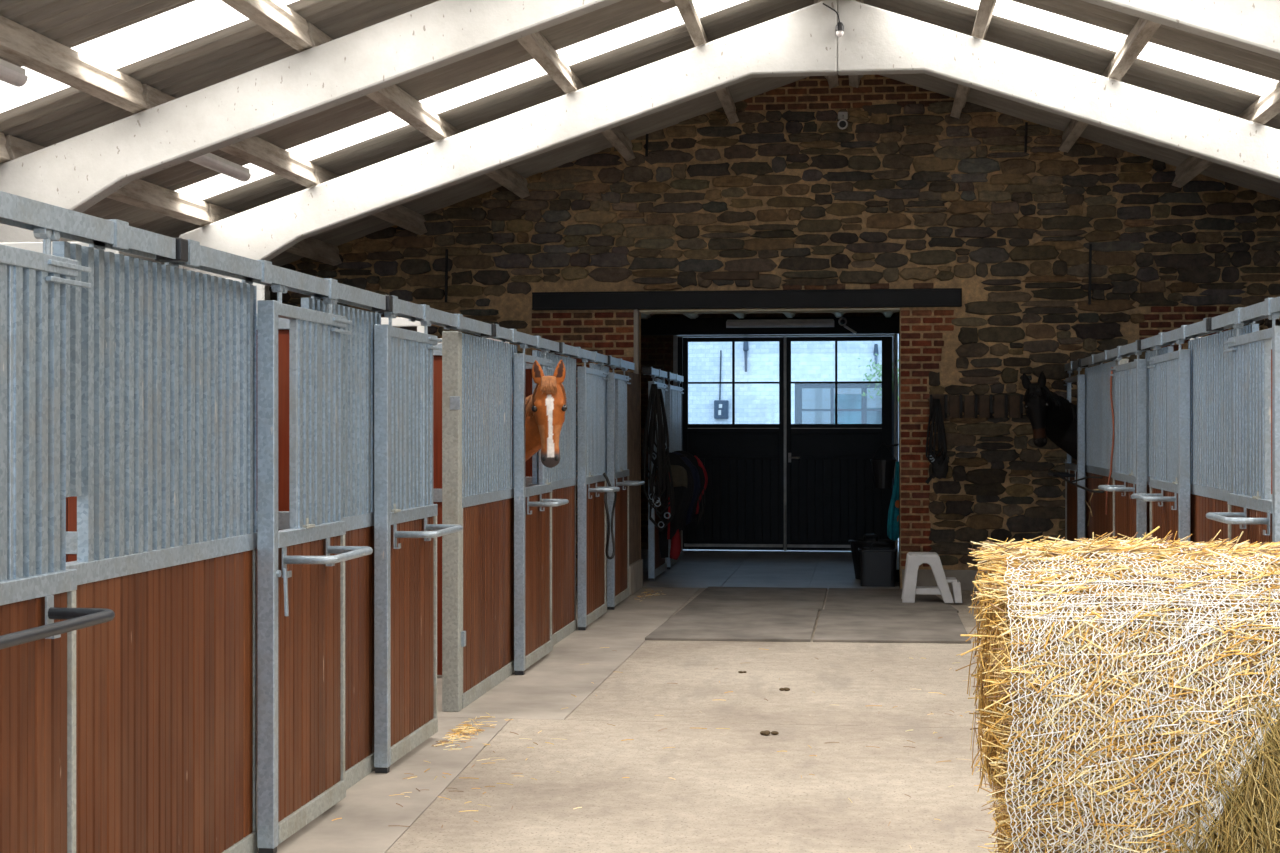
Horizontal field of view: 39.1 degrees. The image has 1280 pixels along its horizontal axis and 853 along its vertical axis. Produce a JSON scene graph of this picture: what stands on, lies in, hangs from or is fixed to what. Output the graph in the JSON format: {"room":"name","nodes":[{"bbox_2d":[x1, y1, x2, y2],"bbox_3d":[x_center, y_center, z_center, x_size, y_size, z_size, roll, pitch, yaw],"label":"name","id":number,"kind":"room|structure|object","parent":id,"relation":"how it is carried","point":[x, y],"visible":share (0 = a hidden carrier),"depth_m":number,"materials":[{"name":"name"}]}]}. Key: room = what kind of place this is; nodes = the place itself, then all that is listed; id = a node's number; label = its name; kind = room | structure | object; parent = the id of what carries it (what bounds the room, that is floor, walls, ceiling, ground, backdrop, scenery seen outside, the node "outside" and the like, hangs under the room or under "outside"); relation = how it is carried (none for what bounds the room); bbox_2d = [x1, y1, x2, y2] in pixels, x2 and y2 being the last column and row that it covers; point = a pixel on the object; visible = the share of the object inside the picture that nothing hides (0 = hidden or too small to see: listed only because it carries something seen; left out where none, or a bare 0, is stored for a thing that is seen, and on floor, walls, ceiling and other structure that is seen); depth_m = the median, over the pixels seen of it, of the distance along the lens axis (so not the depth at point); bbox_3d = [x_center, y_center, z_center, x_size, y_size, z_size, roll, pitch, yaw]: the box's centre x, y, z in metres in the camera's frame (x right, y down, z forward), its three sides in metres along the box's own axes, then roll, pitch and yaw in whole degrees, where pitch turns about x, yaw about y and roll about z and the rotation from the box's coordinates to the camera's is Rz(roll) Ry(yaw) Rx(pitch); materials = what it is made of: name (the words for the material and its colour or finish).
{"room":"farm building","nodes":[
{"label":"farm building","id":0,"kind":"room"},
{"bbox_2d":[257,546,999,852],"bbox_3d":[0.996,1.825,9.853,12.700,0.250,32.200,0,0,7],"label":"floor","id":1,"kind":"structure","parent":0,"point":[731,790],"depth_m":9.42,"materials":[{"name":"concrete"}]},
{"bbox_2d":[0,242,118,561],"bbox_3d":[-3.580,0.470,7.388,3.900,2.420,0.080,0,0,7],"label":"wall","id":2,"kind":"structure","parent":1,"relation":"on","point":[71,502],"depth_m":7.20,"materials":[{"name":"paint"}]},
{"bbox_2d":[52,241,257,852],"bbox_3d":[-1.667,0.569,6.330,0.062,2.262,1.760,0,0,7],"label":"partition","id":3,"kind":"object","parent":1,"relation":"on","point":[161,360],"visible":0.88,"depth_m":6.25,"materials":[{"name":"metal"}]},
{"bbox_2d":[0,191,175,258],"bbox_3d":[-1.780,-0.603,4.754,0.099,0.086,2.735,0,0,7],"label":"door track","id":4,"kind":"object","parent":3,"relation":"attached to","point":[15,210],"visible":1,"depth_m":5.43,"materials":[{"name":"metal"}]},
{"bbox_2d":[0,226,114,852],"bbox_3d":[-1.672,0.556,4.711,0.299,2.279,1.434,0,0,7],"label":"gate","id":5,"kind":"object","parent":4,"relation":"hanging from","point":[40,618],"visible":0.98,"depth_m":5.09,"materials":[{"name":"metal"}]},
{"bbox_2d":[154,238,385,309],"bbox_3d":[-1.440,-0.603,7.442,0.099,0.086,2.675,0,0,7],"label":"door track","id":6,"kind":"object","parent":3,"relation":"attached to","point":[189,253],"visible":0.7,"depth_m":7.00,"materials":[{"name":"metal"}]},
{"bbox_2d":[257,283,372,852],"bbox_3d":[-1.307,0.556,7.640,0.286,2.279,1.070,0,0,7],"label":"gate","id":7,"kind":"object","parent":6,"relation":"hanging from","point":[301,567],"visible":0.95,"depth_m":7.47,"materials":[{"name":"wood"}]},
{"bbox_2d":[226,278,289,530],"bbox_3d":[-3.359,0.470,9.134,3.900,2.420,0.080,0,0,7],"label":"wall","id":8,"kind":"structure","parent":1,"relation":"on","point":[283,324],"depth_m":8.91,"materials":[{"name":"wood"}]},
{"bbox_2d":[301,298,380,789],"bbox_3d":[-1.400,0.569,8.433,0.062,2.262,1.180,0,0,7],"label":"partition","id":9,"kind":"object","parent":1,"relation":"on","point":[356,348],"visible":0.47,"depth_m":8.63,"materials":[{"name":"metal"}]},
{"bbox_2d":[370,295,490,334],"bbox_3d":[-1.115,-0.603,10.002,0.099,0.086,2.475,0,0,7],"label":"door track","id":10,"kind":"object","parent":9,"relation":"attached to","point":[411,311],"visible":0.77,"depth_m":9.73,"materials":[{"name":"metal"}]},
{"bbox_2d":[374,312,462,772],"bbox_3d":[-1.091,0.556,9.346,0.286,2.279,1.110,0,0,7],"label":"gate","id":11,"kind":"object","parent":10,"relation":"hanging from","point":[407,530],"visible":0.92,"depth_m":9.11,"materials":[{"name":"metal"}]},
{"bbox_2d":[381,317,441,674],"bbox_3d":[-2.947,0.470,12.389,3.900,2.420,0.080,0,0,7],"label":"wall","id":12,"kind":"structure","parent":1,"relation":"on","point":[398,321],"depth_m":12.17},
{"bbox_2d":[442,331,465,711],"bbox_3d":[-1.114,0.566,10.780,0.120,2.268,0.130,0,0,7],"label":"post","id":13,"kind":"object","parent":1,"relation":"on","point":[453,637],"visible":1,"depth_m":10.73,"materials":[{"name":"concrete"}]},
{"bbox_2d":[437,338,531,486],"bbox_3d":[-2.585,0.470,15.246,3.900,2.420,0.080,0,0,7],"label":"wall","id":14,"kind":"structure","parent":1,"relation":"on","point":[528,367],"depth_m":15.01,"materials":[{"name":"metal"}]},
{"bbox_2d":[462,333,516,708],"bbox_3d":[-0.988,0.569,11.687,0.062,2.262,1.700,0,0,7],"label":"partition","id":15,"kind":"object","parent":1,"relation":"on","point":[487,364],"visible":0.83,"depth_m":11.56,"materials":[{"name":"wood"}]},
{"bbox_2d":[479,324,558,351],"bbox_3d":[-0.804,-0.603,12.462,0.099,0.086,2.475,0,0,7],"label":"door track","id":16,"kind":"object","parent":15,"relation":"attached to","point":[503,334],"visible":0.76,"depth_m":12.17,"materials":[{"name":"metal"}]},
{"bbox_2d":[514,343,568,674],"bbox_3d":[-0.644,0.556,12.873,0.286,2.279,1.200,0,0,7],"label":"gate","id":17,"kind":"object","parent":16,"relation":"hanging from","point":[533,505],"visible":0.94,"depth_m":12.52,"materials":[{"name":"wood"}]},
{"bbox_2d":[525,360,566,467],"bbox_3d":[-1.485,0.627,13.392,3.062,2.167,0.729,0,0,43],"label":"horse","id":18,"kind":"object","parent":1,"relation":"on","point":[545,409],"visible":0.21,"depth_m":12.22},
{"bbox_2d":[529,350,576,645],"bbox_3d":[-0.675,0.569,14.162,0.062,2.262,1.830,0,0,7],"label":"partition","id":19,"kind":"object","parent":1,"relation":"on","point":[563,478],"visible":0.54,"depth_m":14.58,"materials":[{"name":"metal"}]},
{"bbox_2d":[550,342,607,363],"bbox_3d":[-0.486,-0.603,14.972,0.099,0.086,2.575,0,0,7],"label":"door track","id":20,"kind":"object","parent":19,"relation":"attached to","point":[567,350],"visible":0.73,"depth_m":14.65,"materials":[{"name":"metal"}]},
{"bbox_2d":[577,358,619,629],"bbox_3d":[-0.292,0.556,15.604,0.301,2.279,1.294,0,0,7],"label":"gate","id":21,"kind":"object","parent":20,"relation":"hanging from","point":[591,481],"visible":0.94,"depth_m":15.27,"materials":[{"name":"metal"}]},
{"bbox_2d":[590,363,608,602],"bbox_3d":[-0.381,0.569,16.479,0.062,2.262,1.000,0,0,7],"label":"partition","id":22,"kind":"object","parent":1,"relation":"on","point":[592,365],"visible":0.14,"depth_m":16.71,"materials":[{"name":"metal"}]},
{"bbox_2d":[604,355,633,369],"bbox_3d":[-0.206,-0.603,17.180,0.099,0.086,1.865,0,0,7],"label":"door track","id":23,"kind":"object","parent":22,"relation":"attached to","point":[618,362],"visible":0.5,"depth_m":17.06,"materials":[{"name":"metal"}]},
{"bbox_2d":[607,365,644,609],"bbox_3d":[-0.094,0.556,17.218,0.286,2.279,1.140,0,0,7],"label":"gate","id":24,"kind":"object","parent":23,"relation":"hanging from","point":[618,589],"visible":0.94,"depth_m":17.06,"materials":[{"name":"metal"}]},
{"bbox_2d":[616,372,642,595],"bbox_3d":[-0.116,0.575,18.541,0.170,2.250,1.000,0,0,7],"label":"pier","id":25,"kind":"object","parent":1,"relation":"on","point":[633,389],"visible":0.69,"depth_m":18.49,"materials":[{"name":"concrete"}]},
{"bbox_2d":[642,384,665,508],"bbox_3d":[0.148,0.212,19.075,0.257,1.333,0.095,0,0,7],"label":"halter","id":26,"kind":"object","parent":25,"relation":"hanging from","point":[660,440],"visible":1,"depth_m":19.05,"materials":[{"name":"black leather"}]},
{"bbox_2d":[0,0,1279,242],"bbox_3d":[1.179,-0.931,11.301,11.360,5.262,0.160,0,0,7],"label":"roof beam","id":27,"kind":"structure","parent":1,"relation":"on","point":[76,173],"depth_m":11.64,"materials":[{"name":"wood"}]},
{"bbox_2d":[0,15,147,113],"bbox_3d":[-3.547,-2.163,9.990,0.160,0.211,3.730,0,0,7],"label":"purlin","id":28,"kind":"object","parent":27,"relation":"attached to","point":[19,44],"visible":1,"depth_m":10.72,"materials":[{"name":"wood"}]},
{"bbox_2d":[0,59,27,86],"bbox_3d":[-3.636,-1.984,9.492,0.110,0.100,1.540,0,0,7],"label":"strip light","id":29,"kind":"object","parent":28,"relation":"attached to","point":[12,74],"visible":1,"depth_m":10.10,"materials":[{"name":"white plastic"}]},
{"bbox_2d":[221,0,312,51],"bbox_3d":[-2.436,-2.539,9.849,0.160,0.211,3.730,0,0,7],"label":"purlin","id":30,"kind":"object","parent":27,"relation":"attached to","point":[274,16],"visible":1,"depth_m":11.10,"materials":[{"name":"wood"}]},
{"bbox_2d":[654,378,664,383],"bbox_3d":[0.222,0.569,21.241,0.062,2.262,0.800,0,0,7],"label":"partition","id":31,"kind":"object","parent":1,"relation":"on","point":[655,379],"visible":0.07,"depth_m":21.01,"materials":[{"name":"metal"}]},
{"bbox_2d":[642,367,666,377],"bbox_3d":[0.179,-0.603,20.225,0.099,0.086,1.725,0,0,7],"label":"door track","id":32,"kind":"object","parent":31,"relation":"attached to","point":[650,371],"visible":0.99,"depth_m":19.80,"materials":[{"name":"metal"}]},
{"bbox_2d":[648,375,667,580],"bbox_3d":[0.209,0.556,20.436,0.078,2.279,1.280,0,0,7],"label":"gate","id":33,"kind":"object","parent":32,"relation":"hanging from","point":[657,565],"visible":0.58,"depth_m":19.81,"materials":[{"name":"metal"}]},
{"bbox_3d":[0.387,0.320,20.363,0.290,0.100,0.660,0,0,7],"label":"rack","id":34,"kind":"object","parent":33,"relation":"attached to","visible":0},
{"bbox_2d":[659,452,693,559],"bbox_3d":[0.401,0.891,20.116,0.400,1.203,0.201,0,0,7],"label":"rug","id":35,"kind":"object","parent":34,"relation":"hanging from","point":[683,481],"visible":0.73,"depth_m":20.07,"materials":[{"name":"black fabric"}]},
{"bbox_2d":[670,452,700,539],"bbox_3d":[0.486,0.783,20.350,0.391,0.988,0.179,0,0,7],"label":"rug","id":36,"kind":"object","parent":34,"relation":"hanging from","point":[697,482],"visible":0.3,"depth_m":20.29,"materials":[{"name":"fabric"}]},
{"bbox_2d":[674,450,707,531],"bbox_3d":[0.554,0.761,20.571,0.434,0.973,0.165,0,0,9],"label":"rug","id":37,"kind":"object","parent":34,"relation":"hanging from","point":[695,460],"visible":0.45,"depth_m":20.49,"materials":[{"name":"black fabric"}]},
{"bbox_2d":[665,372,682,381],"bbox_3d":[0.409,-0.603,22.036,0.099,0.086,1.775,0,0,7],"label":"door track","id":38,"kind":"object","parent":31,"relation":"attached to","point":[674,377],"visible":0.56,"depth_m":21.96,"materials":[{"name":"metal"}]},
{"bbox_2d":[665,379,683,568],"bbox_3d":[0.425,0.556,22.142,0.078,2.279,1.540,0,0,7],"label":"gate","id":39,"kind":"object","parent":38,"relation":"hanging from","point":[673,396],"visible":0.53,"depth_m":22.00,"materials":[{"name":"metal"}]},
{"bbox_2d":[332,589,991,848],"bbox_3d":[1.126,1.691,11.083,4.101,0.014,14.860,0,0,7],"label":"straw","id":40,"kind":"object","parent":1,"relation":"on","point":[464,728],"visible":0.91,"depth_m":9.80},
{"bbox_2d":[179,0,1279,277],"bbox_3d":[1.643,-0.931,14.962,11.360,5.262,0.160,0,0,7],"label":"roof beam","id":41,"kind":"structure","parent":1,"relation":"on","point":[805,41],"depth_m":14.95,"materials":[{"name":"wood"}]},
{"bbox_2d":[2,135,211,225],"bbox_3d":[-4.019,-1.843,13.825,0.160,0.211,3.620,0,0,7],"label":"purlin","id":42,"kind":"object","parent":41,"relation":"attached to","point":[140,193],"visible":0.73,"depth_m":14.42,"materials":[{"name":"wood"}]},
{"bbox_2d":[138,84,317,186],"bbox_3d":[-3.077,-2.163,13.705,0.160,0.211,3.620,0,0,7],"label":"purlin","id":43,"kind":"object","parent":41,"relation":"attached to","point":[255,150],"visible":0.61,"depth_m":14.26,"materials":[{"name":"wood"}]},
{"bbox_2d":[188,153,250,181],"bbox_3d":[-3.235,-1.967,13.060,0.110,0.100,2.120,0,0,7],"label":"strip light","id":44,"kind":"object","parent":43,"relation":"attached to","point":[211,161],"visible":0.41,"depth_m":13.54,"materials":[{"name":"white plastic"}]},
{"bbox_2d":[204,203,341,265],"bbox_3d":[-3.541,-1.843,17.599,0.160,0.211,3.870,0,0,7],"label":"purlin","id":45,"kind":"object","parent":41,"relation":"attached to","point":[311,248],"visible":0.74,"depth_m":18.44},
{"bbox_2d":[311,164,426,234],"bbox_3d":[-2.599,-2.163,17.480,0.160,0.211,3.870,0,0,7],"label":"purlin","id":46,"kind":"object","parent":41,"relation":"attached to","point":[401,216],"visible":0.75,"depth_m":18.27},
{"bbox_2d":[304,22,444,140],"bbox_3d":[-1.966,-2.539,13.565,0.160,0.211,3.620,0,0,7],"label":"purlin","id":47,"kind":"object","parent":41,"relation":"attached to","point":[393,98],"visible":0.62,"depth_m":14.12,"materials":[{"name":"wood"}]},
{"bbox_2d":[437,118,529,198],"bbox_3d":[-1.488,-2.539,17.339,0.160,0.211,3.870,0,0,7],"label":"purlin","id":48,"kind":"object","parent":41,"relation":"attached to","point":[507,177],"visible":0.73,"depth_m":18.14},
{"bbox_2d":[517,31,575,93],"bbox_3d":[-0.845,-2.919,13.422,0.160,0.211,3.620,0,0,7],"label":"purlin","id":49,"kind":"object","parent":41,"relation":"attached to","point":[535,44],"visible":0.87,"depth_m":14.12,"materials":[{"name":"wood"}]},
{"bbox_2d":[567,70,634,160],"bbox_3d":[-0.366,-2.919,17.197,0.160,0.211,3.870,0,0,7],"label":"purlin","id":50,"kind":"object","parent":41,"relation":"attached to","point":[615,136],"visible":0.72,"depth_m":18.01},
{"bbox_2d":[674,0,705,45],"bbox_3d":[0.247,-3.288,13.284,0.160,0.211,3.620,0,0,7],"label":"purlin","id":51,"kind":"object","parent":41,"relation":"attached to","point":[686,8],"visible":1,"depth_m":14.28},
{"bbox_2d":[695,24,738,123],"bbox_3d":[0.725,-3.288,17.059,0.160,0.211,3.870,0,0,7],"label":"purlin","id":52,"kind":"object","parent":41,"relation":"attached to","point":[723,94],"visible":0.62,"depth_m":17.89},
{"bbox_2d":[950,23,988,118],"bbox_3d":[3.055,-3.288,16.764,0.160,0.211,3.870,0,0,7],"label":"purlin","id":53,"kind":"object","parent":41,"relation":"attached to","point":[962,92],"visible":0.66,"depth_m":17.65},
{"bbox_2d":[972,0,996,38],"bbox_3d":[2.577,-3.288,12.989,0.160,0.211,3.620,0,0,7],"label":"purlin","id":54,"kind":"object","parent":41,"relation":"attached to","point":[986,7],"visible":1,"depth_m":14.13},
{"bbox_2d":[1059,57,1118,152],"bbox_3d":[4.147,-2.919,16.626,0.160,0.211,3.870,0,0,7],"label":"purlin","id":55,"kind":"object","parent":41,"relation":"attached to","point":[1075,128],"visible":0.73,"depth_m":17.50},
{"bbox_2d":[1109,18,1160,80],"bbox_3d":[3.669,-2.919,12.851,0.160,0.211,3.620,0,0,7],"label":"purlin","id":56,"kind":"object","parent":41,"relation":"attached to","point":[1143,30],"visible":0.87,"depth_m":13.59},
{"bbox_2d":[1172,100,1262,187],"bbox_3d":[5.268,-2.539,16.484,0.160,0.211,3.870,0,0,7],"label":"purlin","id":57,"kind":"object","parent":41,"relation":"attached to","point":[1192,166],"visible":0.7,"depth_m":17.33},
{"bbox_2d":[1252,81,1279,123],"bbox_3d":[4.790,-2.539,12.709,0.160,0.211,3.620,0,0,7],"label":"purlin","id":58,"kind":"object","parent":41,"relation":"attached to","point":[1268,104],"visible":1,"depth_m":14.08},
{"bbox_2d":[645,607,818,641],"bbox_3d":[0.839,1.688,15.417,1.310,0.022,2.400,0,0,7],"label":"rubber mat","id":59,"kind":"object","parent":1,"relation":"on","point":[688,624],"visible":1,"depth_m":15.17,"materials":[{"name":"rubber"}]},
{"bbox_2d":[684,587,826,610],"bbox_3d":[1.175,1.688,17.708,1.280,0.022,2.170,0,0,7],"label":"rubber mat","id":60,"kind":"object","parent":1,"relation":"on","point":[711,597],"visible":0.84,"depth_m":17.55,"materials":[{"name":"rubber"}]},
{"bbox_2d":[849,534,895,579],"bbox_3d":[2.604,1.443,20.082,0.552,0.514,0.473,0,0,7],"label":"tub","id":61,"kind":"object","parent":1,"relation":"on","point":[855,544],"visible":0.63,"depth_m":19.97,"materials":[{"name":"black plastic"}]},
{"bbox_2d":[858,542,897,586],"bbox_3d":[2.545,1.465,19.253,0.422,0.469,0.362,0,0,7],"label":"crate","id":62,"kind":"object","parent":1,"relation":"on","point":[877,564],"visible":1,"depth_m":19.09,"materials":[{"name":"black plastic"}]},
{"bbox_2d":[824,588,958,612],"bbox_3d":[2.434,1.688,17.548,1.220,0.022,2.170,0,0,7],"label":"rubber mat","id":63,"kind":"object","parent":1,"relation":"on","point":[837,598],"visible":0.74,"depth_m":17.25,"materials":[{"name":"rubber"}]},
{"bbox_2d":[901,552,961,602],"bbox_3d":[2.797,1.446,17.265,0.568,0.462,0.360,0,0,7],"label":"step stool","id":64,"kind":"object","parent":63,"relation":"on","point":[914,560],"visible":1,"depth_m":17.11,"materials":[{"name":"white plastic"}]},
{"bbox_2d":[813,609,970,643],"bbox_3d":[2.122,1.688,15.280,1.230,0.022,2.350,0,0,7],"label":"rubber mat","id":65,"kind":"object","parent":1,"relation":"on","point":[833,625],"visible":1,"depth_m":15.02,"materials":[{"name":"rubber"}]},
{"bbox_2d":[1022,371,1076,459],"bbox_3d":[5.113,0.585,17.627,2.790,2.251,0.779,0,0,4],"label":"horse","id":66,"kind":"object","parent":1,"relation":"on","point":[1051,416],"visible":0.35,"depth_m":17.56},
{"bbox_2d":[1085,361,1114,540],"bbox_3d":[4.215,0.569,16.410,0.062,2.262,2.180,0,0,7],"label":"partition","id":67,"kind":"object","parent":1,"relation":"on","point":[1098,413],"visible":0.56,"depth_m":16.51,"materials":[{"name":"metal"}]},
{"bbox_2d":[1065,359,1087,370],"bbox_3d":[4.300,-0.603,17.763,0.099,0.086,1.375,0,0,7],"label":"door track","id":68,"kind":"object","parent":67,"relation":"attached to","point":[1072,365],"visible":0.74,"depth_m":17.66,"materials":[{"name":"metal"}]},
{"bbox_2d":[1048,367,1084,541],"bbox_3d":[4.211,0.556,17.908,0.286,2.279,1.190,0,0,7],"label":"gate","id":69,"kind":"object","parent":68,"relation":"hanging from","point":[1074,495],"visible":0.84,"depth_m":17.32,"materials":[{"name":"metal"}]},
{"bbox_2d":[955,526,1279,852],"bbox_3d":[1.780,1.000,5.838,1.532,1.356,1.403,0,0,10],"label":"bale","id":70,"kind":"object","parent":1,"relation":"on","point":[1129,696],"visible":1,"depth_m":5.35},
{"bbox_2d":[1145,346,1172,539],"bbox_3d":[3.800,0.569,13.142,0.062,2.262,1.070,0,0,7],"label":"partition","id":71,"kind":"object","parent":1,"relation":"on","point":[1168,349],"visible":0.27,"depth_m":13.47,"materials":[{"name":"metal"}]},
{"bbox_2d":[1081,340,1150,366],"bbox_3d":[3.973,-0.603,15.184,0.099,0.086,3.775,0,0,7],"label":"door track","id":72,"kind":"object","parent":71,"relation":"attached to","point":[1127,350],"visible":0.76,"depth_m":14.78,"materials":[{"name":"metal"}]},
{"bbox_2d":[1098,351,1146,539],"bbox_3d":[3.735,0.556,14.207,0.301,2.279,1.454,0,0,7],"label":"gate","id":73,"kind":"object","parent":72,"relation":"hanging from","point":[1130,379],"visible":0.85,"depth_m":13.90,"materials":[{"name":"metal"}]},
{"bbox_2d":[1188,324,1258,543],"bbox_3d":[3.511,0.569,10.855,0.062,2.262,2.020,0,0,7],"label":"partition","id":74,"kind":"object","parent":1,"relation":"on","point":[1210,367],"visible":0.4,"depth_m":11.06,"materials":[{"name":"metal"}]},
{"bbox_2d":[1141,317,1223,349],"bbox_3d":[3.562,-0.603,11.935,0.099,0.086,2.725,0,0,7],"label":"door track","id":75,"kind":"object","parent":74,"relation":"attached to","point":[1204,327],"visible":0.73,"depth_m":11.53,"materials":[{"name":"metal"}]},
{"bbox_2d":[1131,339,1189,541],"bbox_3d":[3.503,0.556,12.322,0.286,2.279,1.330,0,0,7],"label":"gate","id":76,"kind":"object","parent":75,"relation":"hanging from","point":[1168,497],"visible":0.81,"depth_m":12.03,"materials":[{"name":"metal"}]},
{"bbox_2d":[1212,296,1279,329],"bbox_3d":[3.225,-0.603,9.281,0.099,0.086,2.575,0,0,7],"label":"door track","id":77,"kind":"object","parent":74,"relation":"attached to","point":[1250,314],"visible":0.98,"depth_m":9.61,"materials":[{"name":"metal"}]},
{"bbox_2d":[1206,311,1279,544],"bbox_3d":[3.153,0.556,9.559,0.286,2.279,1.260,0,0,7],"label":"gate","id":78,"kind":"object","parent":77,"relation":"hanging from","point":[1252,510],"visible":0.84,"depth_m":9.41,"materials":[{"name":"metal"}]},
{"bbox_2d":[0,0,1279,266],"bbox_3d":[0.569,-2.731,6.480,13.000,2.269,26.000,0,0,7],"label":"ceiling","id":79,"kind":"structure","parent":0,"point":[243,47],"depth_m":14.71,"materials":[{"name":"metal"}]},
{"bbox_2d":[0,0,298,112],"bbox_3d":[-1.922,-2.784,11.009,5.480,1.891,0.656,0,0,7],"label":"window","id":80,"kind":"structure","parent":79,"relation":"attached to","point":[191,21],"depth_m":11.17,"materials":[{"name":"white"}]},
{"bbox_2d":[175,0,747,199],"bbox_3d":[-1.422,-2.784,14.952,5.480,1.890,0.626,0,0,7],"label":"window","id":81,"kind":"structure","parent":79,"relation":"attached to","point":[668,19],"depth_m":14.96,"materials":[{"name":"white"}]},
{"bbox_2d":[946,0,1278,95],"bbox_3d":[4.609,-2.784,14.188,5.480,1.890,0.626,0,0,7],"label":"window","id":82,"kind":"structure","parent":79,"relation":"attached to","point":[1008,9],"depth_m":14.29,"materials":[{"name":"white"}]},
{"bbox_2d":[641,312,898,549],"bbox_3d":[0.444,-0.050,24.993,6.600,3.500,0.399,0,0,7],"label":"wall","id":83,"kind":"structure","parent":0,"point":[656,350],"depth_m":24.83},
{"bbox_2d":[683,337,783,549],"bbox_3d":[1.283,0.234,24.714,1.395,2.917,0.082,0,0,7],"label":"door","id":84,"kind":"structure","parent":83,"relation":"in","point":[743,464],"depth_m":24.69,"materials":[{"name":"black wood"}]},
{"bbox_2d":[678,334,897,477],"bbox_3d":[2.011,0.223,24.633,3.000,2.955,0.120,0,0,7],"label":"trim","id":85,"kind":"structure","parent":83,"relation":"attached to","point":[812,335],"depth_m":24.45,"materials":[{"name":"metal"}]},
{"bbox_2d":[784,336,892,550],"bbox_3d":[2.698,0.235,24.509,1.477,2.930,0.132,0,0,7],"label":"door","id":86,"kind":"structure","parent":83,"relation":"in","point":[832,498],"depth_m":24.52,"materials":[{"name":"black wood"}]},
{"bbox_2d":[641,316,898,334],"bbox_3d":[0.581,-1.370,24.683,5.950,0.230,0.140,0,0,7],"label":"header beam","id":87,"kind":"structure","parent":0,"point":[870,324],"depth_m":24.49,"materials":[{"name":"wood"}]},
{"bbox_2d":[726,319,833,327],"bbox_3d":[1.899,-1.395,24.382,1.460,0.110,0.123,0,0,7],"label":"strip light","id":88,"kind":"object","parent":87,"relation":"attached to","point":[754,323],"visible":1,"depth_m":24.33,"materials":[{"name":"white plastic"}]},
{"bbox_2d":[269,74,1279,588],"bbox_3d":[2.310,-1.115,19.011,13.120,5.830,0.560,0,0,7],"label":"wall","id":89,"kind":"structure","parent":0,"point":[911,194],"depth_m":18.71,"materials":[{"name":"stone"}]},
{"bbox_2d":[648,389,668,470],"bbox_3d":[0.198,0.037,19.219,0.228,0.886,0.096,0,0,-3],"label":"halter","id":90,"kind":"object","parent":89,"relation":"hanging from","point":[665,425],"visible":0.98,"depth_m":19.20,"materials":[{"name":"black leather"}]},
{"bbox_2d":[649,445,674,531],"bbox_3d":[0.234,0.664,19.305,0.283,0.941,0.096,0,0,7],"label":"halter","id":91,"kind":"object","parent":89,"relation":"hanging from","point":[670,489],"visible":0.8,"depth_m":19.29,"materials":[{"name":"black leather"}]},
{"bbox_2d":[699,271,758,279],"bbox_3d":[0.934,-1.585,18.928,0.649,0.094,0.070,0,0,7],"label":"block","id":92,"kind":"object","parent":89,"relation":"attached to","point":[730,275],"visible":1,"depth_m":18.90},
{"bbox_2d":[532,288,961,309],"bbox_3d":[1.092,-1.333,18.884,4.500,0.185,0.113,0,0,7],"label":"lintel beam","id":93,"kind":"structure","parent":89,"relation":"attached to","point":[934,297],"depth_m":18.84,"materials":[{"name":"metal"}]},
{"bbox_2d":[639,308,899,313],"bbox_3d":[1.379,-1.228,19.159,2.740,0.020,0.400,0,0,7],"label":"trim","id":94,"kind":"structure","parent":89,"relation":"attached to","point":[827,310],"depth_m":19.06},
{"bbox_2d":[902,569,986,590],"bbox_3d":[5.501,1.593,18.359,5.600,0.215,0.049,0,0,7],"label":"baseboard","id":95,"kind":"structure","parent":89,"relation":"attached to","point":[925,577],"depth_m":18.62,"materials":[{"name":"concrete"}]},
{"bbox_2d":[930,394,1022,417],"bbox_3d":[3.459,-0.207,18.528,0.941,0.245,0.168,0,0,7],"label":"rack","id":96,"kind":"object","parent":89,"relation":"attached to","point":[955,406],"visible":0.99,"depth_m":18.55,"materials":[{"name":"black metal"}]},
{"bbox_2d":[925,399,947,483],"bbox_3d":[3.055,0.152,18.502,0.232,0.880,0.131,0,0,-2],"label":"halter","id":97,"kind":"object","parent":96,"relation":"hanging from","point":[939,464],"visible":1,"depth_m":18.48,"materials":[{"name":"black leather"}]},
{"bbox_3d":[3.410,-0.050,22.465,0.200,3.500,6.570,0,0,7],"label":"wall","id":98,"kind":"structure","parent":0,"visible":0},
{"bbox_2d":[870,443,898,487],"bbox_3d":[2.758,0.424,19.861,0.433,0.512,0.287,0,0,7],"label":"bucket","id":99,"kind":"object","parent":98,"relation":"hanging from","point":[883,469],"visible":0.98,"depth_m":19.78,"materials":[{"name":"black plastic"}]},
{"bbox_2d":[887,461,898,540],"bbox_3d":[2.804,0.809,19.519,0.244,0.862,0.107,0,0,7],"label":"hanging cloth","id":100,"kind":"object","parent":98,"relation":"hanging from","point":[893,513],"visible":0.41,"depth_m":19.50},
{"label":"outside","id":101,"kind":"structure","parent":0,"visible":0},
{"bbox_3d":[0.000,2.005,0.000,120.000,0.090,140.000,0,0,7],"label":"ground","id":102,"kind":"structure","parent":101,"visible":0},
{"bbox_2d":[683,334,898,460],"bbox_3d":[3.180,-1.400,33.062,26.000,6.800,0.400,0,0,7],"label":"wall","id":103,"kind":"structure","parent":102,"relation":"on","point":[811,361],"depth_m":32.98,"materials":[{"name":"brick"}]},
{"bbox_2d":[795,383,881,423],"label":"window","id":104,"kind":"structure","parent":103,"relation":"in","point":[798,387],"depth_m":32.87,"materials":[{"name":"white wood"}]},
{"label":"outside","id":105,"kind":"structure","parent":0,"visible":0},
{"bbox_2d":[834,394,881,423],"bbox_3d":[4.059,0.550,33.480,0.960,2.300,0.450,0,0,7],"label":"partition","id":106,"kind":"object","parent":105,"point":[844,401],"visible":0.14,"depth_m":33.29,"materials":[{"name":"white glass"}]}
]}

